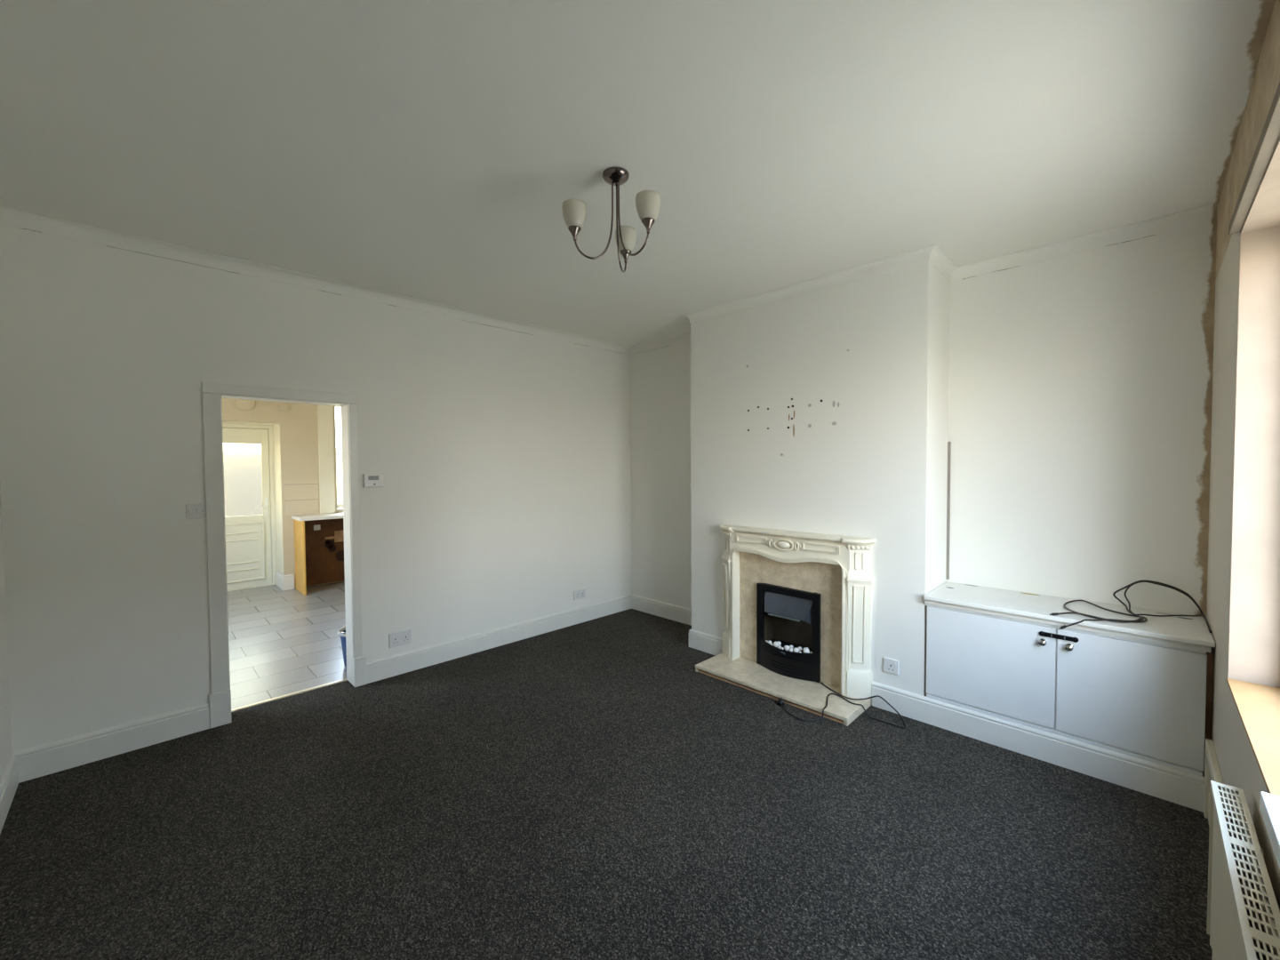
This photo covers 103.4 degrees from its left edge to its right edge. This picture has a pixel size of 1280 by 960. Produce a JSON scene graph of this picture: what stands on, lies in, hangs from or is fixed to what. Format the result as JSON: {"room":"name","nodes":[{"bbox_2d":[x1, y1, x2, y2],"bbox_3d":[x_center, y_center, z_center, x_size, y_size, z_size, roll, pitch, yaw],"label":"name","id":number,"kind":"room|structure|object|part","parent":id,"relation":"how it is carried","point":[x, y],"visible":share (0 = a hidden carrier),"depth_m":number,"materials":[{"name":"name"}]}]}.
{"room":"living room","nodes":[
{"label":"living room","id":0,"kind":"room"},
{"bbox_2d":[0,480,12,780],"bbox_3d":[-1.667,0.132,0.883,4.582,2.803,0.200,1,2,45],"label":"wall","id":1,"kind":"structure","parent":0,"point":[5,731],"depth_m":2.41,"materials":[{"name":"white paint"}]},
{"bbox_2d":[0,702,209,833],"bbox_3d":[-1.466,1.442,1.394,3.857,0.152,0.740,1,2,45],"label":"baseboard","id":2,"kind":"structure","parent":1,"relation":"attached to","point":[43,760],"depth_m":2.67,"materials":[{"name":"white wood"}]},
{"bbox_2d":[221,398,344,588],"bbox_3d":[-4.731,0.579,6.460,0.480,3.620,4.350,1,2,45],"label":"wall","id":3,"kind":"structure","parent":0,"point":[299,426],"depth_m":6.42,"materials":[{"name":"beige paint"}]},
{"bbox_2d":[222,423,277,591],"bbox_3d":[-5.144,0.345,6.335,0.146,2.108,0.942,1,2,45],"label":"door","id":4,"kind":"structure","parent":3,"relation":"in","point":[248,450],"depth_m":6.48,"materials":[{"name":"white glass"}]},
{"bbox_3d":[-5.157,0.000,6.335,0.006,0.928,0.693,1,2,45],"label":"pane","id":5,"kind":"part","parent":4,"relation":"part of","materials":[{"name":"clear glass"}]},
{"bbox_3d":[-5.129,0.920,6.339,0.024,0.750,0.692,1,2,45],"label":"panel moulding","id":6,"kind":"part","parent":4,"relation":"part of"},
{"bbox_3d":[-4.885,0.343,6.538,0.066,0.230,0.135,1,2,45],"label":"handle","id":7,"kind":"part","parent":4,"relation":"part of","materials":[{"name":"white plastic"}]},
{"bbox_2d":[222,420,283,574],"bbox_3d":[-4.976,0.247,6.165,0.420,1.904,0.942,1,2,45],"label":"trim","id":8,"kind":"structure","parent":3,"relation":"attached to","point":[276,426],"depth_m":6.46,"materials":[{"name":"white wood"}]},
{"bbox_2d":[233,399,287,411],"bbox_3d":[-4.616,-0.934,6.168,0.047,0.200,0.535,1,2,45],"label":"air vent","id":9,"kind":"object","parent":3,"relation":"in","point":[242,404],"visible":0.8,"depth_m":6.07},
{"bbox_2d":[275,570,294,590],"bbox_3d":[-4.601,1.291,6.552,0.439,0.190,0.122,1,2,45],"label":"baseboard","id":10,"kind":"structure","parent":3,"relation":"attached to","point":[284,582],"depth_m":6.42,"materials":[{"name":"white wood"}]},
{"bbox_2d":[284,479,319,515],"bbox_3d":[-4.344,0.222,6.496,0.007,0.453,0.365,1,2,45],"label":"tile backsplash","id":11,"kind":"structure","parent":3,"relation":"attached to","point":[300,496],"depth_m":6.49,"materials":[{"name":"beige tile"}]},
{"bbox_2d":[317,404,335,513],"bbox_3d":[-4.138,-0.400,6.668,0.035,1.682,0.170,1,2,45],"label":"trim","id":12,"kind":"structure","parent":3,"relation":"attached to","point":[325,452],"depth_m":6.66,"materials":[{"name":"white wood"}]},
{"bbox_2d":[335,406,343,507],"bbox_3d":[-4.004,-0.357,7.352,0.060,1.478,0.915,1,2,45],"label":"window","id":13,"kind":"structure","parent":3,"relation":"in","point":[340,505],"depth_m":7.12,"materials":[{"name":"white plastic"}]},
{"bbox_2d":[0,224,631,752],"bbox_3d":[-1.657,0.540,4.029,0.165,3.803,4.644,1,2,45],"label":"wall","id":14,"kind":"structure","parent":0,"point":[502,456],"depth_m":2.98,"materials":[{"name":"white paint"}]},
{"bbox_2d":[185,504,204,519],"bbox_3d":[-2.597,0.182,2.952,0.015,0.083,0.078,1,2,45],"label":"light switch","id":15,"kind":"object","parent":14,"relation":"attached to","point":[192,510],"visible":1,"depth_m":2.95,"materials":[{"name":"white plastic"}]},
{"bbox_2d":[201,381,367,727],"bbox_3d":[-2.321,0.438,3.342,0.191,2.055,0.858,1,2,45],"label":"door frame","id":16,"kind":"structure","parent":14,"relation":"attached to","point":[220,699],"depth_m":3.06,"materials":[{"name":"white wood"}]},
{"bbox_3d":[-2.531,0.380,3.020,0.018,1.784,0.084,1,2,45],"label":"architrave","id":17,"kind":"part","parent":16,"relation":"part of","materials":[{"name":"white wood"}]},
{"bbox_3d":[-2.275,-0.554,3.254,0.018,0.066,0.824,1,2,45],"label":"architrave","id":18,"kind":"part","parent":16,"relation":"part of","materials":[{"name":"white wood"}]},
{"bbox_3d":[-1.998,0.361,3.554,0.018,1.784,0.054,1,2,45],"label":"architrave","id":19,"kind":"part","parent":16,"relation":"part of","materials":[{"name":"white wood"}]},
{"bbox_2d":[362,473,383,487],"bbox_3d":[-1.909,0.004,3.624,0.032,0.095,0.130,1,2,45],"label":"wall thermostat","id":20,"kind":"object","parent":14,"relation":"attached to","point":[370,480],"visible":1,"depth_m":3.61,"materials":[{"name":"white plastic"}]},
{"bbox_2d":[388,629,411,647],"bbox_3d":[-1.791,1.185,3.783,0.014,0.106,0.160,1,2,45],"label":"wall socket","id":21,"kind":"object","parent":14,"relation":"attached to","point":[403,637],"visible":1,"depth_m":3.78,"materials":[{"name":"white plastic"}]},
{"bbox_2d":[367,593,722,683],"bbox_3d":[-0.472,1.360,4.004,1.575,0.152,2.646,1,2,45],"label":"baseboard","id":22,"kind":"structure","parent":14,"relation":"attached to","point":[388,667],"depth_m":4.32,"materials":[{"name":"white wood"}]},
{"bbox_2d":[573,588,585,599],"bbox_3d":[-0.594,1.126,4.981,0.014,0.088,0.145,1,2,45],"label":"wall socket","id":23,"kind":"object","parent":14,"relation":"attached to","point":[580,594],"visible":1,"depth_m":4.97,"materials":[{"name":"white plastic"}]},
{"bbox_2d":[0,581,1212,959],"bbox_3d":[-1.775,1.471,3.928,8.472,0.050,4.600,1,2,45],"label":"floor","id":24,"kind":"structure","parent":0,"point":[580,791],"depth_m":2.15,"materials":[{"name":"grey carpet"}]},
{"bbox_2d":[231,678,347,711],"bbox_3d":[-2.377,1.461,3.448,0.038,0.006,0.678,1,2,45],"label":"threshold strip","id":25,"kind":"object","parent":24,"relation":"on","point":[345,679],"visible":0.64,"depth_m":3.42,"materials":[{"name":"metal"}]},
{"bbox_2d":[293,518,344,595],"bbox_3d":[-3.642,0.922,6.861,0.503,0.897,1.661,1,2,45],"label":"kitchen cabinet","id":26,"kind":"object","parent":24,"relation":"on","point":[318,544],"visible":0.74,"depth_m":6.60,"materials":[{"name":"wood"}]},
{"bbox_3d":[-4.223,0.943,6.280,0.503,0.897,0.018,1,2,45],"label":"panel","id":27,"kind":"part","parent":26,"relation":"part of","materials":[{"name":"wood"}]},
{"bbox_2d":[291,512,343,520],"bbox_3d":[-3.663,0.453,6.849,0.461,0.038,1.685,1,2,45],"label":"countertop","id":28,"kind":"structure","parent":26,"relation":"on","point":[330,516],"depth_m":6.33,"materials":[{"name":"white laminate"}]},
{"bbox_3d":[-4.199,0.617,6.576,0.012,0.070,0.075,1,2,45],"label":"socket plate","id":29,"kind":"part","parent":26,"relation":"part of","materials":[{"name":"white plastic"}]},
{"bbox_3d":[-3.787,0.909,7.018,0.020,0.877,1.643,1,2,45],"label":"panel","id":30,"kind":"part","parent":26,"relation":"part of","materials":[{"name":"brown wood"}]},
{"bbox_3d":[-4.003,0.750,6.778,0.008,0.150,0.160,1,2,45],"label":"pipe plate","id":31,"kind":"part","parent":26,"relation":"part of","materials":[{"name":"brown wood"}]},
{"bbox_2d":[337,627,346,667],"bbox_3d":[-2.226,1.303,3.983,0.263,0.286,0.262,1,2,45],"label":"bucket","id":32,"kind":"object","parent":24,"relation":"on","point":[341,633],"visible":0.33,"depth_m":3.89,"materials":[{"name":"blue plastic"}]},
{"bbox_2d":[695,652,871,726],"bbox_3d":[0.946,1.416,3.518,1.146,0.049,0.368,1,2,45],"label":"marble hearth","id":33,"kind":"object","parent":24,"relation":"on","point":[810,696],"visible":0.89,"depth_m":3.41,"materials":[{"name":"beige stone"}]},
{"bbox_2d":[756,582,820,682],"bbox_3d":[1.083,1.078,3.659,0.490,0.614,0.220,1,2,45],"label":"fire","id":34,"kind":"object","parent":33,"relation":"on","point":[788,616],"visible":1,"depth_m":3.65,"materials":[{"name":"black metal"}]},
{"bbox_2d":[773,640,779,647],"bbox_3d":[0.990,1.194,3.672,0.046,0.044,0.040,1,2,45],"label":"pebble","id":35,"kind":"object","parent":34,"relation":"on","point":[775,644],"visible":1,"depth_m":3.66,"materials":[{"name":"white stone"}]},
{"bbox_2d":[784,645,790,650],"bbox_3d":[1.048,1.198,3.606,0.039,0.039,0.040,0,2,6],"label":"pebble","id":36,"kind":"object","parent":34,"relation":"on","point":[786,647],"visible":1,"depth_m":3.59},
{"bbox_2d":[763,591,812,624],"bbox_3d":[1.061,0.915,3.633,0.394,0.175,0.070,1,2,45],"label":"hood","id":37,"kind":"object","parent":34,"relation":"attached to","point":[794,606],"depth_m":3.61,"materials":[{"name":"black metal"}]},
{"bbox_2d":[768,638,812,652],"bbox_3d":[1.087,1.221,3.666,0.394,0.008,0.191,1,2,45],"label":"pebbles","id":38,"kind":"object","parent":34,"relation":"on","point":[784,642],"depth_m":3.70,"materials":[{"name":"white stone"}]},
{"bbox_2d":[802,647,809,653],"bbox_3d":[1.162,1.194,3.532,0.044,0.050,0.047,0,2,12],"label":"pebble","id":39,"kind":"object","parent":34,"relation":"on","point":[806,650],"visible":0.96,"depth_m":3.52,"materials":[{"name":"white stone"}]},
{"bbox_2d":[719,524,876,698],"bbox_3d":[1.037,0.877,3.594,1.180,1.024,0.145,1,2,45],"label":"fireplace surround","id":40,"kind":"object","parent":33,"relation":"on","point":[853,554],"visible":1,"depth_m":3.29,"materials":[{"name":"white wood"}]},
{"bbox_3d":[0.669,0.908,3.956,0.029,0.505,0.076,-1,2,-13],"label":"leg panel","id":41,"kind":"part","parent":40,"relation":"part of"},
{"bbox_3d":[0.683,0.885,3.963,0.142,0.990,0.124,1,2,45],"label":"leg","id":42,"kind":"part","parent":40,"relation":"part of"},
{"bbox_3d":[0.676,0.501,3.946,0.011,0.110,0.052,-1,2,-13],"label":"neck panel","id":43,"kind":"part","parent":40,"relation":"part of","materials":[{"name":"white wood"}]},
{"bbox_3d":[0.825,0.444,3.750,0.261,0.060,0.018,1,2,45],"label":"frieze panel","id":44,"kind":"part","parent":40,"relation":"part of","materials":[{"name":"white wood"}]},
{"bbox_3d":[1.015,0.952,3.574,0.900,0.875,0.023,1,2,45],"label":"moulding","id":45,"kind":"part","parent":40,"relation":"part of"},
{"bbox_2d":[719,524,876,544],"bbox_3d":[1.034,0.384,3.580,1.180,0.038,0.145,1,2,45],"label":"mantel shelf","id":46,"kind":"object","parent":40,"relation":"attached to","point":[811,538],"depth_m":3.50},
{"bbox_3d":[1.203,0.452,3.372,0.261,0.060,0.012,1,2,45],"label":"frieze panel","id":47,"kind":"part","parent":40,"relation":"part of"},
{"bbox_3d":[1.398,0.517,3.225,0.052,0.110,0.011,0,2,12],"label":"neck panel","id":48,"kind":"part","parent":40,"relation":"part of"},
{"bbox_3d":[1.398,0.925,3.228,0.076,0.505,0.029,0,2,12],"label":"leg panel","id":49,"kind":"part","parent":40,"relation":"part of","materials":[{"name":"white wood"}]},
{"bbox_3d":[1.406,0.902,3.241,0.142,0.990,0.124,1,2,45],"label":"leg","id":50,"kind":"part","parent":40,"relation":"part of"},
{"bbox_2d":[776,681,906,727],"bbox_3d":[1.234,1.403,3.130,0.698,0.096,0.481,1,2,45],"label":"power cord","id":51,"kind":"object","parent":24,"relation":"on","point":[780,701],"visible":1,"depth_m":3.14,"materials":[{"name":"black rubber"}]},
{"bbox_2d":[0,0,1275,346],"bbox_3d":[-0.106,-1.399,2.412,4.582,0.150,4.644,1,2,45],"label":"ceiling","id":52,"kind":"structure","parent":0,"point":[434,151],"depth_m":1.89,"materials":[{"name":"white paint"}]},
{"bbox_2d":[0,200,1217,354],"bbox_3d":[-0.139,-1.287,2.448,4.157,0.074,4.244,1,2,45],"label":"coving","id":53,"kind":"structure","parent":52,"relation":"attached to","point":[933,254],"depth_m":3.09,"materials":[{"name":"white painted plaster"}]},
{"bbox_2d":[561,166,660,272],"bbox_3d":[-0.078,-1.129,2.153,0.384,0.374,0.417,1,2,45],"label":"ceiling light","id":54,"kind":"object","parent":52,"relation":"attached to","point":[647,202],"visible":1,"depth_m":2.12,"materials":[{"name":"white glass"}]},
{"bbox_3d":[-0.276,-1.107,2.128,0.102,0.100,0.102,1,2,45],"label":"lamp shade","id":55,"kind":"part","parent":54,"relation":"part of","materials":[{"name":"white glass"}]},
{"bbox_3d":[-0.197,-1.111,2.154,0.174,0.340,0.008,-1,2,-18],"label":"arm","id":56,"kind":"part","parent":54,"relation":"part of","materials":[{"name":"silver metal"}]},
{"bbox_3d":[-0.083,-1.116,2.283,0.008,0.340,0.174,0,2,12],"label":"arm","id":57,"kind":"part","parent":54,"relation":"part of","materials":[{"name":"silver metal"}]},
{"bbox_3d":[-0.067,-1.115,2.364,0.102,0.100,0.102,1,2,45],"label":"lamp shade","id":58,"kind":"part","parent":54,"relation":"part of","materials":[{"name":"white glass"}]},
{"bbox_3d":[-0.029,-1.111,2.120,0.174,0.340,0.008,1,2,41],"label":"arm","id":59,"kind":"part","parent":54,"relation":"part of","materials":[{"name":"silver metal"}]},
{"bbox_3d":[0.033,-1.107,2.065,0.102,0.100,0.102,1,2,45],"label":"lamp shade","id":60,"kind":"part","parent":54,"relation":"part of","materials":[{"name":"white glass"}]},
{"bbox_2d":[690,261,950,703],"bbox_3d":[1.230,0.030,3.801,1.792,2.803,0.463,1,2,45],"label":"wall","id":61,"kind":"structure","parent":0,"point":[824,411],"depth_m":3.35,"materials":[{"name":"white paint"}]},
{"bbox_2d":[739,551,841,688],"bbox_3d":[1.081,0.930,3.640,0.872,0.915,0.019,1,2,45],"label":"panel","id":62,"kind":"object","parent":61,"relation":"attached to","point":[823,579],"visible":0.53,"depth_m":3.55,"materials":[{"name":"beige stone"}]},
{"bbox_2d":[883,656,898,674],"bbox_3d":[1.571,1.165,3.164,0.090,0.088,0.014,1,2,45],"label":"wall socket","id":63,"kind":"object","parent":61,"relation":"attached to","point":[890,666],"visible":1,"depth_m":3.16,"materials":[{"name":"white plastic"}]},
{"bbox_2d":[872,681,1204,812],"bbox_3d":[2.002,1.383,2.737,1.443,0.152,0.019,1,2,45],"label":"baseboard","id":64,"kind":"structure","parent":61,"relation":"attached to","point":[1170,784],"depth_m":2.60,"materials":[{"name":"white wood"}]},
{"bbox_2d":[629,220,1216,654],"bbox_3d":[1.439,0.021,4.060,4.157,2.803,0.200,1,2,45],"label":"wall","id":65,"kind":"structure","parent":0,"point":[1080,388],"depth_m":2.90,"materials":[{"name":"white painted plaster"}]},
{"bbox_2d":[945,441,951,579],"bbox_3d":[2.029,0.202,3.327,0.015,0.907,0.012,1,2,45],"label":"cable trunking","id":66,"kind":"object","parent":65,"relation":"attached to","point":[948,443],"visible":1,"depth_m":3.33,"materials":[{"name":"white plastic"}]},
{"bbox_2d":[923,581,1215,775],"bbox_3d":[2.258,0.994,2.774,1.146,0.618,0.504,1,2,45],"label":"base cabinet","id":67,"kind":"object","parent":65,"relation":"attached to","point":[1143,691],"visible":1,"depth_m":2.55,"materials":[{"name":"white wood"}]},
{"bbox_3d":[1.925,1.019,2.814,0.597,0.524,0.014,1,2,45],"label":"door","id":68,"kind":"part","parent":67,"relation":"part of","materials":[{"name":"white wood"}]},
{"bbox_3d":[2.081,0.839,2.616,0.035,0.035,0.037,1,2,45],"label":"knob","id":69,"kind":"part","parent":67,"relation":"part of","materials":[{"name":"silver metal"}]},
{"bbox_3d":[2.099,0.733,2.616,1.135,0.030,0.014,1,2,45],"label":"cornice","id":70,"kind":"part","parent":67,"relation":"part of","materials":[{"name":"white wood"}]},
{"bbox_3d":[2.156,0.841,2.541,0.035,0.035,0.037,1,2,45],"label":"knob","id":71,"kind":"part","parent":67,"relation":"part of","materials":[{"name":"silver metal"}]},
{"bbox_2d":[1049,579,1212,632],"bbox_3d":[2.447,0.641,2.541,0.558,0.220,0.485,1,2,45],"label":"cable","id":72,"kind":"object","parent":67,"relation":"on","point":[1140,620],"visible":1,"depth_m":2.56,"materials":[{"name":"black plastic"}]},
{"bbox_3d":[2.321,1.028,2.418,0.510,0.524,0.014,1,2,45],"label":"door","id":73,"kind":"part","parent":67,"relation":"part of","materials":[{"name":"white wood"}]},
{"bbox_2d":[1202,0,1279,911],"bbox_3d":[1.433,0.113,0.928,0.260,2.803,4.644,1,2,45],"label":"wall","id":74,"kind":"structure","parent":0,"point":[1239,768],"depth_m":1.96,"materials":[{"name":"paint"}]},
{"bbox_2d":[1203,738,1223,827],"bbox_3d":[1.433,1.342,1.155,0.025,0.338,3.017,1,2,45],"label":"baseboard","id":75,"kind":"structure","parent":74,"relation":"attached to","point":[1212,767],"depth_m":2.17,"materials":[{"name":"wood"}]},
{"bbox_2d":[1206,780,1279,959],"bbox_3d":[1.164,1.206,0.925,0.078,0.620,1.512,1,2,45],"label":"radiator","id":76,"kind":"object","parent":74,"relation":"attached to","point":[1244,913],"visible":1,"depth_m":1.21,"materials":[{"name":"metal"}]},
{"bbox_3d":[1.141,1.132,0.943,0.011,0.448,1.491,1,2,45],"label":"panel","id":77,"kind":"part","parent":76,"relation":"part of","materials":[{"name":"metal"}]},
{"bbox_3d":[1.172,1.133,0.913,0.014,0.448,1.491,1,2,45],"label":"panel","id":78,"kind":"part","parent":76,"relation":"part of","materials":[{"name":"metal"}]},
{"bbox_2d":[1226,678,1279,796],"bbox_3d":[1.791,0.760,1.347,0.202,0.013,1.302,1,2,45],"label":"window sill","id":79,"kind":"structure","parent":74,"relation":"attached to","point":[1258,706],"depth_m":1.56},
{"bbox_2d":[1259,791,1279,868],"bbox_3d":[1.394,0.735,0.998,0.192,0.045,0.250,1,2,45],"label":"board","id":80,"kind":"object","parent":79,"relation":"on","point":[1269,804],"visible":1,"depth_m":1.08,"materials":[{"name":"white wood"}]},
{"bbox_2d":[1227,138,1279,687],"bbox_3d":[1.808,-0.056,1.300,0.259,1.645,1.320,1,2,45],"label":"window reveal","id":81,"kind":"structure","parent":74,"relation":"in","point":[1254,611],"depth_m":1.81,"materials":[{"name":"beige paint"}]},
{"bbox_2d":[1228,81,1279,234],"bbox_3d":[1.664,-0.897,1.340,0.029,0.035,1.416,1,2,45],"label":"trim","id":82,"kind":"structure","parent":74,"relation":"attached to","point":[1270,133],"depth_m":1.42,"materials":[{"name":"white wood"}]},
{"bbox_3d":[-12.029,1.312,17.415,24.700,0.100,50.000,1,2,45],"label":"ground","id":83,"kind":"structure","parent":0,"visible":0},
{"bbox_2d":[336,447,343,503],"bbox_3d":[-8.812,0.387,9.928,0.200,2.150,12.000,1,2,45],"label":"wall","id":84,"kind":"structure","parent":83,"relation":"on","point":[339,456],"depth_m":11.66,"materials":[{"name":"white paint"}]}
]}

